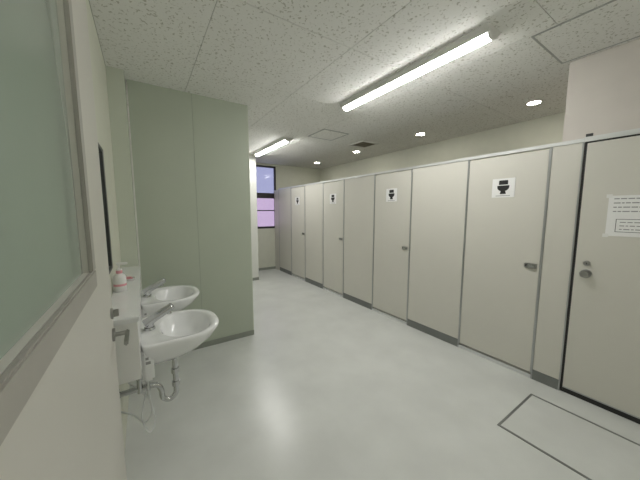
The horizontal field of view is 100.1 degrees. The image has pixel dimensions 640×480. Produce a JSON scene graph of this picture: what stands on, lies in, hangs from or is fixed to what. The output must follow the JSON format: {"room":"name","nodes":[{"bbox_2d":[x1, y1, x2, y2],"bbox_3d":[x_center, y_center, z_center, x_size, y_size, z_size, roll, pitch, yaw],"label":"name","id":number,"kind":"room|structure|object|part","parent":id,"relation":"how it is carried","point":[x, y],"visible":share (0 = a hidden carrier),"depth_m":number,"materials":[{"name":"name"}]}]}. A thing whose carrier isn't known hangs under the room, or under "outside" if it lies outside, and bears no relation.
{"room":"public restroom","nodes":[
{"label":"public restroom","id":0,"kind":"room"},
{"bbox_2d":[86,0,129,450],"bbox_3d":[-1.766,-0.079,2.266,0.100,2.670,7.120,-4,7,-33],"label":"wall","id":1,"kind":"structure","parent":0,"point":[97,60],"depth_m":1.79,"materials":[{"name":"beige paint"}]},
{"bbox_2d":[0,0,126,479],"bbox_3d":[-0.565,0.205,0.607,0.042,2.438,1.193,-4,7,-33],"label":"leaf","id":2,"kind":"object","parent":1,"relation":"attached to","point":[69,427],"depth_m":0.65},
{"bbox_2d":[0,0,82,359],"bbox_3d":[-0.473,-0.393,0.403,0.018,1.025,0.600,-4,7,-33],"label":"glass pane","id":3,"kind":"object","parent":2,"relation":"attached to","point":[40,253],"visible":1,"depth_m":0.43,"materials":[{"name":"green glass"}]},
{"bbox_2d":[0,0,96,445],"bbox_3d":[-0.452,-0.395,0.417,0.012,1.125,0.700,-4,7,-33],"label":"bead","id":4,"kind":"object","parent":2,"relation":"attached to","point":[18,382],"visible":1,"depth_m":0.42},
{"bbox_3d":[-0.892,0.151,1.101,0.042,2.438,0.003,-4,7,-33],"label":"edge strip","id":5,"kind":"part","parent":2,"relation":"part of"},
{"bbox_2d":[110,308,118,318],"bbox_3d":[-0.830,0.295,1.084,0.026,0.044,0.044,-4,7,-33],"label":"thumb turn","id":6,"kind":"object","parent":2,"relation":"attached to","point":[113,312],"visible":1,"depth_m":1.08,"materials":[{"name":"metal"}]},
{"bbox_2d":[112,328,125,341],"bbox_3d":[-0.819,0.384,1.101,0.052,0.052,0.052,-4,7,-33],"label":"lever rose","id":7,"kind":"object","parent":2,"relation":"attached to","point":[115,334],"visible":0.93,"depth_m":1.09,"materials":[{"name":"silver metal"}]},
{"bbox_2d":[124,329,129,345],"bbox_3d":[-0.771,0.387,1.071,0.014,0.020,0.127,-4,7,-33],"label":"lever","id":8,"kind":"object","parent":7,"relation":"attached to","point":[126,339],"depth_m":1.05,"materials":[{"name":"metal"}]},
{"bbox_2d":[98,143,112,273],"bbox_3d":[-1.055,-0.144,1.285,0.022,0.650,0.480,-4,7,-33],"label":"wall mirror","id":9,"kind":"object","parent":1,"relation":"attached to","point":[101,156],"visible":0.24,"depth_m":1.44,"materials":[{"name":"black mirror"}]},
{"bbox_2d":[111,266,141,384],"bbox_3d":[-1.290,0.453,1.814,0.138,0.310,1.410,-4,7,-33],"label":"ledge","id":10,"kind":"object","parent":1,"relation":"attached to","point":[128,302],"visible":0.71,"depth_m":1.27,"materials":[{"name":"white laminate"}]},
{"bbox_2d":[113,262,127,291],"bbox_3d":[-1.224,0.226,1.646,0.078,0.176,0.067,-4,7,-33],"label":"soap dispenser bottle","id":11,"kind":"object","parent":10,"relation":"on","point":[119,279],"visible":1,"depth_m":1.62,"materials":[{"name":"white plastic"}]},
{"bbox_2d":[111,266,140,325],"bbox_3d":[-1.290,0.311,1.798,0.138,0.025,1.410,-4,7,-33],"label":"shelf","id":12,"kind":"object","parent":10,"relation":"attached to","point":[127,302],"depth_m":1.46,"materials":[{"name":"white ceramic"}]},
{"bbox_2d":[126,276,135,281],"bbox_3d":[-1.358,0.274,1.900,0.090,0.026,0.090,-4,7,-33],"label":"soap dish","id":13,"kind":"object","parent":10,"relation":"on","point":[129,278],"visible":0.66,"depth_m":1.89,"materials":[{"name":"white plastic"}]},
{"bbox_2d":[119,303,218,432],"bbox_3d":[-0.929,0.750,1.681,0.571,0.724,0.513,-4,7,-33],"label":"wall-mounted sink","id":14,"kind":"object","parent":1,"relation":"attached to","point":[166,335],"visible":0.92,"depth_m":1.57,"materials":[{"name":"white ceramic"}]},
{"bbox_2d":[142,303,173,330],"bbox_3d":[-0.975,0.461,1.620,0.171,0.136,0.060,-4,7,-33],"label":"faucet","id":15,"kind":"object","parent":14,"relation":"on","point":[149,322],"depth_m":1.60,"materials":[{"name":"silver metal"}]},
{"bbox_2d":[140,309,218,364],"bbox_3d":[-0.875,0.606,1.702,0.430,0.170,0.500,-4,7,-33],"label":"basin","id":16,"kind":"object","parent":14,"relation":"in","point":[177,333],"depth_m":1.57,"materials":[{"name":"white ceramic"}]},
{"bbox_2d":[141,278,199,317],"bbox_3d":[-1.315,0.683,2.261,0.571,0.734,0.513,-4,7,-33],"label":"wall-mounted sink","id":17,"kind":"object","parent":1,"relation":"attached to","point":[153,298],"visible":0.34,"depth_m":2.18,"materials":[{"name":"white ceramic"}]},
{"bbox_2d":[142,278,165,297],"bbox_3d":[-1.360,0.388,2.200,0.171,0.136,0.060,-4,7,-33],"label":"faucet","id":18,"kind":"object","parent":17,"relation":"on","point":[147,291],"depth_m":2.18,"materials":[{"name":"silver metal"}]},
{"bbox_2d":[105,65,138,266],"bbox_3d":[-1.764,-0.100,2.461,0.120,2.670,0.285,-4,7,-33],"label":"pillar","id":19,"kind":"structure","parent":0,"point":[115,78],"depth_m":2.29,"materials":[{"name":"beige paint"}]},
{"bbox_2d":[130,140,258,290],"bbox_3d":[-2.308,-0.395,5.186,2.230,2.670,0.120,-4,7,-33],"label":"wall","id":20,"kind":"structure","parent":0,"point":[252,158],"depth_m":5.66,"materials":[{"name":"white paint"}]},
{"bbox_2d":[127,79,201,309],"bbox_3d":[-1.534,-0.128,2.722,0.523,2.670,0.100,-4,7,-33],"label":"panel","id":21,"kind":"object","parent":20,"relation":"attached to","point":[161,122],"visible":0.71,"depth_m":2.63,"materials":[{"name":"laminate"}]},
{"bbox_2d":[191,94,201,303],"bbox_3d":[-1.312,-0.143,2.863,0.003,2.670,0.087,-4,7,-33],"label":"joint","id":22,"kind":"object","parent":21,"relation":"attached to","point":[191,94],"visible":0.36,"depth_m":2.80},
{"bbox_2d":[191,93,252,341],"bbox_3d":[-1.078,-0.161,3.021,0.564,2.670,0.100,-4,7,-33],"label":"panel","id":23,"kind":"object","parent":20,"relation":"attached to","point":[220,127],"visible":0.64,"depth_m":2.96,"materials":[{"name":"laminate"}]},
{"bbox_2d":[192,330,253,350],"bbox_3d":[-1.264,1.157,2.974,1.098,0.060,0.008,-4,7,-33],"label":"baseboard","id":24,"kind":"structure","parent":23,"relation":"attached to","point":[251,332],"depth_m":3.08,"materials":[{"name":"grey plastic"}]},
{"bbox_2d":[247,106,253,329],"bbox_3d":[-0.839,-0.177,3.177,0.008,2.670,0.104,-4,7,-33],"label":"trim","id":25,"kind":"structure","parent":23,"relation":"attached to","point":[247,106],"depth_m":3.12,"materials":[{"name":"grey metal"}]},
{"bbox_2d":[256,163,319,267],"bbox_3d":[-1.868,-0.538,6.510,4.630,2.670,0.120,-4,7,-33],"label":"wall","id":26,"kind":"structure","parent":0,"point":[286,176],"depth_m":6.93,"materials":[{"name":"beige paint"}]},
{"bbox_2d":[256,165,273,167],"bbox_3d":[-1.431,-1.824,6.636,0.620,0.040,0.060,-4,7,-33],"label":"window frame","id":27,"kind":"structure","parent":26,"relation":"in","point":[263,166],"depth_m":6.67,"materials":[{"name":"brown metal"}]},
{"bbox_2d":[257,193,273,198],"bbox_3d":[-1.431,-1.113,6.713,0.620,0.130,0.060,-4,7,-33],"label":"transom","id":28,"kind":"object","parent":26,"relation":"attached to","point":[259,195],"visible":0.64,"depth_m":6.72,"materials":[{"name":"brown metal"}]},
{"bbox_2d":[258,226,274,228],"bbox_3d":[-1.431,-0.318,6.799,0.620,0.050,0.060,-4,7,-33],"label":"sill","id":29,"kind":"structure","parent":26,"relation":"attached to","point":[261,227],"depth_m":6.79,"materials":[{"name":"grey metal"}]},
{"bbox_2d":[259,266,275,270],"bbox_3d":[-1.492,0.741,6.819,0.785,0.060,0.010,-4,7,-33],"label":"baseboard","id":30,"kind":"structure","parent":26,"relation":"attached to","point":[273,267],"depth_m":6.91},
{"bbox_2d":[273,167,275,225],"bbox_3d":[-1.158,-1.088,6.897,0.035,1.560,0.060,-4,7,-33],"label":"frame","id":31,"kind":"object","parent":26,"relation":"attached to","point":[274,168],"visible":0.57,"depth_m":6.83,"materials":[{"name":"brown metal"}]},
{"bbox_2d":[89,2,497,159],"bbox_3d":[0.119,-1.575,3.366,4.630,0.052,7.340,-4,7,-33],"label":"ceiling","id":32,"kind":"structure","parent":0,"point":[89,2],"depth_m":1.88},
{"bbox_2d":[525,100,542,105],"bbox_3d":[2.323,-1.488,2.910,0.160,0.006,0.160,-4,7,-33],"label":"recessed light","id":33,"kind":"object","parent":32,"relation":"in","point":[534,102],"visible":1,"depth_m":2.90,"materials":[{"name":"white plastic"}]},
{"bbox_2d":[89,0,639,168],"bbox_3d":[0.125,-1.546,3.361,4.426,0.012,7.116,-4,7,-33],"label":"ceiling","id":34,"kind":"structure","parent":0,"point":[292,63],"depth_m":2.14,"materials":[{"name":"tile"}]},
{"bbox_2d":[253,137,292,156],"bbox_3d":[-0.895,-1.670,4.876,0.170,0.068,1.420,-4,7,-33],"label":"ceiling light fixture","id":35,"kind":"object","parent":34,"relation":"attached to","point":[283,140],"depth_m":4.68,"materials":[{"name":"white plastic"}]},
{"bbox_2d":[308,129,347,140],"bbox_3d":[0.124,-1.622,4.148,0.460,0.006,0.460,-4,7,-33],"label":"access hatch","id":36,"kind":"object","parent":34,"relation":"in","point":[325,134],"depth_m":4.11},
{"bbox_2d":[349,140,377,147],"bbox_3d":[0.768,-1.680,4.713,0.360,0.012,0.360,-4,7,-33],"label":"ceiling vent","id":37,"kind":"object","parent":34,"relation":"in","point":[363,144],"depth_m":4.70,"materials":[{"name":"black metal"}]},
{"bbox_2d":[339,22,500,110],"bbox_3d":[0.698,-1.396,2.348,0.170,0.068,1.520,-4,7,-33],"label":"ceiling light fixture","id":38,"kind":"object","parent":34,"relation":"attached to","point":[485,33],"depth_m":2.05,"materials":[{"name":"white plastic"}]},
{"bbox_2d":[531,0,639,63],"bbox_3d":[1.845,-1.360,1.715,0.600,0.005,0.620,-4,7,-33],"label":"access hatch","id":39,"kind":"object","parent":34,"relation":"in","point":[614,22],"depth_m":1.75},
{"bbox_2d":[125,269,639,479],"bbox_3d":[0.124,1.163,3.654,4.630,0.103,7.320,-4,7,-33],"label":"floor","id":40,"kind":"structure","parent":0,"point":[326,385],"depth_m":2.00,"materials":[{"name":"grey plastic"}]},
{"bbox_2d":[274,190,279,269],"bbox_3d":[-1.080,-0.246,6.833,0.035,2.020,0.264,-4,7,-33],"label":"end post","id":41,"kind":"object","parent":40,"relation":"on","point":[276,197],"depth_m":6.82,"materials":[{"name":"grey laminate"}]},
{"bbox_2d":[278,188,292,274],"bbox_3d":[-0.827,-0.204,6.447,0.039,2.020,0.658,-4,7,-33],"label":"panel","id":42,"kind":"object","parent":40,"relation":"on","point":[285,254],"visible":0.83,"depth_m":6.43,"materials":[{"name":"beige laminate"}]},
{"bbox_3d":[-0.826,0.755,6.552,0.037,0.090,0.644,-4,7,-33],"label":"kick plate","id":43,"kind":"part","parent":42,"relation":"part of","materials":[{"name":"grey metal"}]},
{"bbox_2d":[305,183,323,288],"bbox_3d":[-0.115,-0.088,5.375,0.039,2.020,0.683,-4,7,-33],"label":"panel","id":44,"kind":"object","parent":40,"relation":"on","point":[313,193],"visible":0.84,"depth_m":5.34,"materials":[{"name":"beige laminate"}]},
{"bbox_3d":[-0.115,0.871,5.479,0.037,0.090,0.669,-4,7,-33],"label":"kick plate","id":45,"kind":"part","parent":44,"relation":"part of","materials":[{"name":"grey metal"}]},
{"bbox_2d":[323,287,342,296],"bbox_3d":[0.245,0.957,4.941,0.035,0.035,0.629,-4,7,-33],"label":"door sill","id":46,"kind":"structure","parent":40,"relation":"on","point":[324,288],"depth_m":4.91,"materials":[{"name":"metal"}]},
{"bbox_2d":[323,180,343,293],"bbox_3d":[0.245,-0.051,4.832,0.035,1.953,0.605,-4,7,-33],"label":"leaf","id":47,"kind":"object","parent":46,"relation":"on","point":[332,213],"visible":0.84,"depth_m":4.81,"materials":[{"name":"beige laminate"}]},
{"bbox_2d":[330,194,335,203],"bbox_3d":[0.229,-0.730,4.748,0.004,0.175,0.190,-4,7,-33],"label":"sign","id":48,"kind":"object","parent":47,"relation":"attached to","point":[332,196],"visible":1,"depth_m":4.74,"materials":[{"name":"white paper"}]},
{"bbox_2d":[323,183,343,226],"bbox_3d":[0.244,-0.050,4.832,0.038,1.960,0.621,-4,7,-33],"label":"trim","id":49,"kind":"structure","parent":47,"relation":"attached to","point":[323,183],"depth_m":4.53,"materials":[{"name":"metal"}]},
{"bbox_2d":[343,175,374,309],"bbox_3d":[0.611,0.030,4.279,0.039,2.020,0.714,-4,7,-33],"label":"panel","id":50,"kind":"object","parent":40,"relation":"on","point":[358,229],"visible":0.84,"depth_m":4.24,"materials":[{"name":"beige laminate"}]},
{"bbox_3d":[0.612,0.990,4.384,0.037,0.090,0.700,-4,7,-33],"label":"kick plate","id":51,"kind":"part","parent":50,"relation":"part of","materials":[{"name":"grey metal"}]},
{"bbox_2d":[278,138,583,189],"bbox_3d":[0.507,-1.005,4.325,0.047,0.028,5.498,-4,7,-33],"label":"rail","id":52,"kind":"object","parent":50,"relation":"on","point":[547,146],"visible":0.86,"depth_m":2.72,"materials":[{"name":"metal"}]},
{"bbox_2d":[372,307,406,323],"bbox_3d":[0.986,1.078,3.825,0.035,0.035,0.650,-4,7,-33],"label":"door sill","id":53,"kind":"structure","parent":40,"relation":"on","point":[373,308],"depth_m":3.79,"materials":[{"name":"metal"}]},
{"bbox_2d":[373,170,411,319],"bbox_3d":[0.986,0.070,3.716,0.035,1.953,0.626,-4,7,-33],"label":"leaf","id":54,"kind":"object","parent":53,"relation":"on","point":[392,219],"visible":0.84,"depth_m":3.69,"materials":[{"name":"beige laminate"}]},
{"bbox_2d":[386,188,396,201],"bbox_3d":[0.969,-0.609,3.631,0.004,0.175,0.190,-4,7,-33],"label":"sign","id":55,"kind":"object","parent":54,"relation":"attached to","point":[391,194],"visible":1,"depth_m":3.63,"materials":[{"name":"white paper"}]},
{"bbox_2d":[372,172,411,320],"bbox_3d":[0.985,0.071,3.715,0.038,1.960,0.642,-4,7,-33],"label":"trim","id":56,"kind":"structure","parent":54,"relation":"attached to","point":[411,172],"depth_m":3.90,"materials":[{"name":"metal"}]},
{"bbox_2d":[406,160,470,346],"bbox_3d":[1.354,0.151,3.159,0.039,2.020,0.701,-4,7,-33],"label":"panel","id":57,"kind":"object","parent":40,"relation":"on","point":[438,192],"visible":0.89,"depth_m":3.11,"materials":[{"name":"beige laminate"}]},
{"bbox_3d":[1.355,1.111,3.264,0.037,0.090,0.687,-4,7,-33],"label":"kick plate","id":58,"kind":"part","parent":57,"relation":"part of","materials":[{"name":"grey metal"}]},
{"bbox_2d":[459,343,530,377],"bbox_3d":[1.731,1.199,2.701,0.035,0.035,0.671,-4,7,-33],"label":"door sill","id":59,"kind":"structure","parent":40,"relation":"on","point":[476,352],"depth_m":2.66,"materials":[{"name":"metal"}]},
{"bbox_2d":[460,149,549,371],"bbox_3d":[1.731,0.191,2.592,0.035,1.953,0.647,-4,7,-33],"label":"leaf","id":60,"kind":"object","parent":59,"relation":"on","point":[503,234],"visible":0.84,"depth_m":2.54,"materials":[{"name":"beige laminate"}]},
{"bbox_2d":[492,177,515,197],"bbox_3d":[1.714,-0.487,2.508,0.004,0.175,0.190,-4,7,-33],"label":"sign","id":61,"kind":"object","parent":60,"relation":"attached to","point":[505,187],"visible":1,"depth_m":2.50,"materials":[{"name":"white paper"}]},
{"bbox_3d":[1.713,-0.482,2.508,0.001,0.054,0.100,-4,7,-33],"label":"bowl","id":62,"kind":"part","parent":61,"relation":"part of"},
{"bbox_3d":[1.713,-0.537,2.502,0.001,0.040,0.076,-4,7,-33],"label":"lid","id":63,"kind":"part","parent":61,"relation":"part of","materials":[{"name":"black paper"}]},
{"bbox_2d":[459,149,550,372],"bbox_3d":[1.730,0.193,2.591,0.038,1.960,0.663,-4,7,-33],"label":"trim","id":64,"kind":"structure","parent":60,"relation":"attached to","point":[550,149],"depth_m":2.39,"materials":[{"name":"metal"}]},
{"bbox_2d":[524,263,536,268],"bbox_3d":[1.857,0.227,2.365,0.008,0.044,0.090,-4,7,-33],"label":"latch plate","id":65,"kind":"object","parent":60,"relation":"attached to","point":[535,267],"visible":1,"depth_m":2.36,"materials":[{"name":"silver metal"}]},
{"bbox_2d":[530,142,584,390],"bbox_3d":[1.967,0.251,2.234,0.039,2.020,0.202,-4,7,-33],"label":"panel","id":66,"kind":"object","parent":40,"relation":"on","point":[566,161],"visible":0.98,"depth_m":2.22,"materials":[{"name":"beige laminate"}]},
{"bbox_3d":[1.968,1.211,2.339,0.037,0.090,0.188,-4,7,-33],"label":"kick plate","id":67,"kind":"part","parent":66,"relation":"part of","materials":[{"name":"grey metal"}]},
{"bbox_2d":[560,387,639,423],"bbox_3d":[2.231,1.277,1.958,0.023,0.040,0.726,-4,7,-33],"label":"threshold gap","id":68,"kind":"object","parent":40,"relation":"on","point":[615,411],"visible":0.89,"depth_m":2.05,"materials":[{"name":"rubber"}]},
{"bbox_3d":[-0.473,0.840,6.024,0.035,0.035,0.630,-4,7,-33],"label":"door sill","id":69,"kind":"structure","parent":40,"relation":"on","visible":0},
{"bbox_2d":[291,187,304,277],"bbox_3d":[-0.473,-0.168,5.915,0.035,1.953,0.606,-4,7,-33],"label":"leaf","id":70,"kind":"object","parent":69,"relation":"on","point":[297,211],"visible":0.9,"depth_m":5.89,"materials":[{"name":"beige laminate"}]},
{"bbox_2d":[295,197,299,204],"bbox_3d":[-0.489,-0.847,5.831,0.004,0.175,0.190,-4,7,-33],"label":"sign","id":71,"kind":"object","parent":70,"relation":"attached to","point":[297,199],"visible":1,"depth_m":5.83,"materials":[{"name":"white paper"}]},
{"bbox_2d":[291,186,304,253],"bbox_3d":[-0.474,-0.167,5.915,0.038,1.960,0.622,-4,7,-33],"label":"trim","id":72,"kind":"structure","parent":70,"relation":"attached to","point":[304,186],"depth_m":6.15,"materials":[{"name":"metal"}]},
{"bbox_2d":[320,112,564,182],"bbox_3d":[2.015,-0.347,4.745,0.100,2.670,7.120,-4,7,-33],"label":"wall","id":73,"kind":"structure","parent":0,"point":[544,130],"depth_m":4.15,"materials":[{"name":"beige paint"}]},
{"bbox_2d":[562,38,639,141],"bbox_3d":[2.427,-1.036,1.558,0.080,0.615,1.500,-4,7,-33],"label":"wall","id":74,"kind":"structure","parent":0,"point":[603,97],"depth_m":1.98,"materials":[{"name":"beige paint"}]},
{"bbox_2d":[584,128,639,141],"bbox_3d":[2.404,-0.702,1.489,0.073,0.035,1.351,-4,7,-33],"label":"rail","id":75,"kind":"object","parent":74,"relation":"attached to","point":[632,131],"visible":0.8,"depth_m":1.91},
{"bbox_2d":[563,135,639,417],"bbox_3d":[2.204,0.279,1.824,0.097,1.963,0.712,-4,7,-33],"label":"leaf","id":76,"kind":"object","parent":75,"relation":"attached to","point":[602,359],"depth_m":1.98,"materials":[{"name":"beige laminate"}]},
{"bbox_2d":[560,142,587,388],"bbox_3d":[2.030,0.251,2.144,0.033,2.000,0.014,-4,7,-33],"label":"trim","id":77,"kind":"structure","parent":76,"relation":"attached to","point":[586,143],"depth_m":2.13,"materials":[{"name":"rubber"}]},
{"bbox_3d":[2.030,0.261,2.055,0.062,0.066,0.066,-4,7,-33],"label":"knob","id":78,"kind":"part","parent":76,"relation":"part of","materials":[{"name":"silver metal"}]},
{"bbox_2d":[562,386,639,418],"bbox_3d":[2.214,1.249,1.936,0.002,0.010,0.712,-4,7,-33],"label":"trim","id":79,"kind":"structure","parent":76,"relation":"attached to","point":[562,386],"depth_m":2.04,"materials":[{"name":"metal"}]},
{"bbox_2d":[602,194,639,236],"bbox_3d":[2.209,-0.158,1.791,0.002,0.310,0.430,-4,7,-33],"label":"paper notice","id":80,"kind":"object","parent":76,"relation":"attached to","point":[623,213],"visible":1,"depth_m":1.89,"materials":[{"name":"white paper"}]},
{"bbox_2d":[588,134,639,142],"bbox_3d":[2.227,-0.705,1.742,0.031,0.012,0.726,-4,7,-33],"label":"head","id":81,"kind":"object","parent":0,"point":[634,134],"depth_m":1.91}
]}

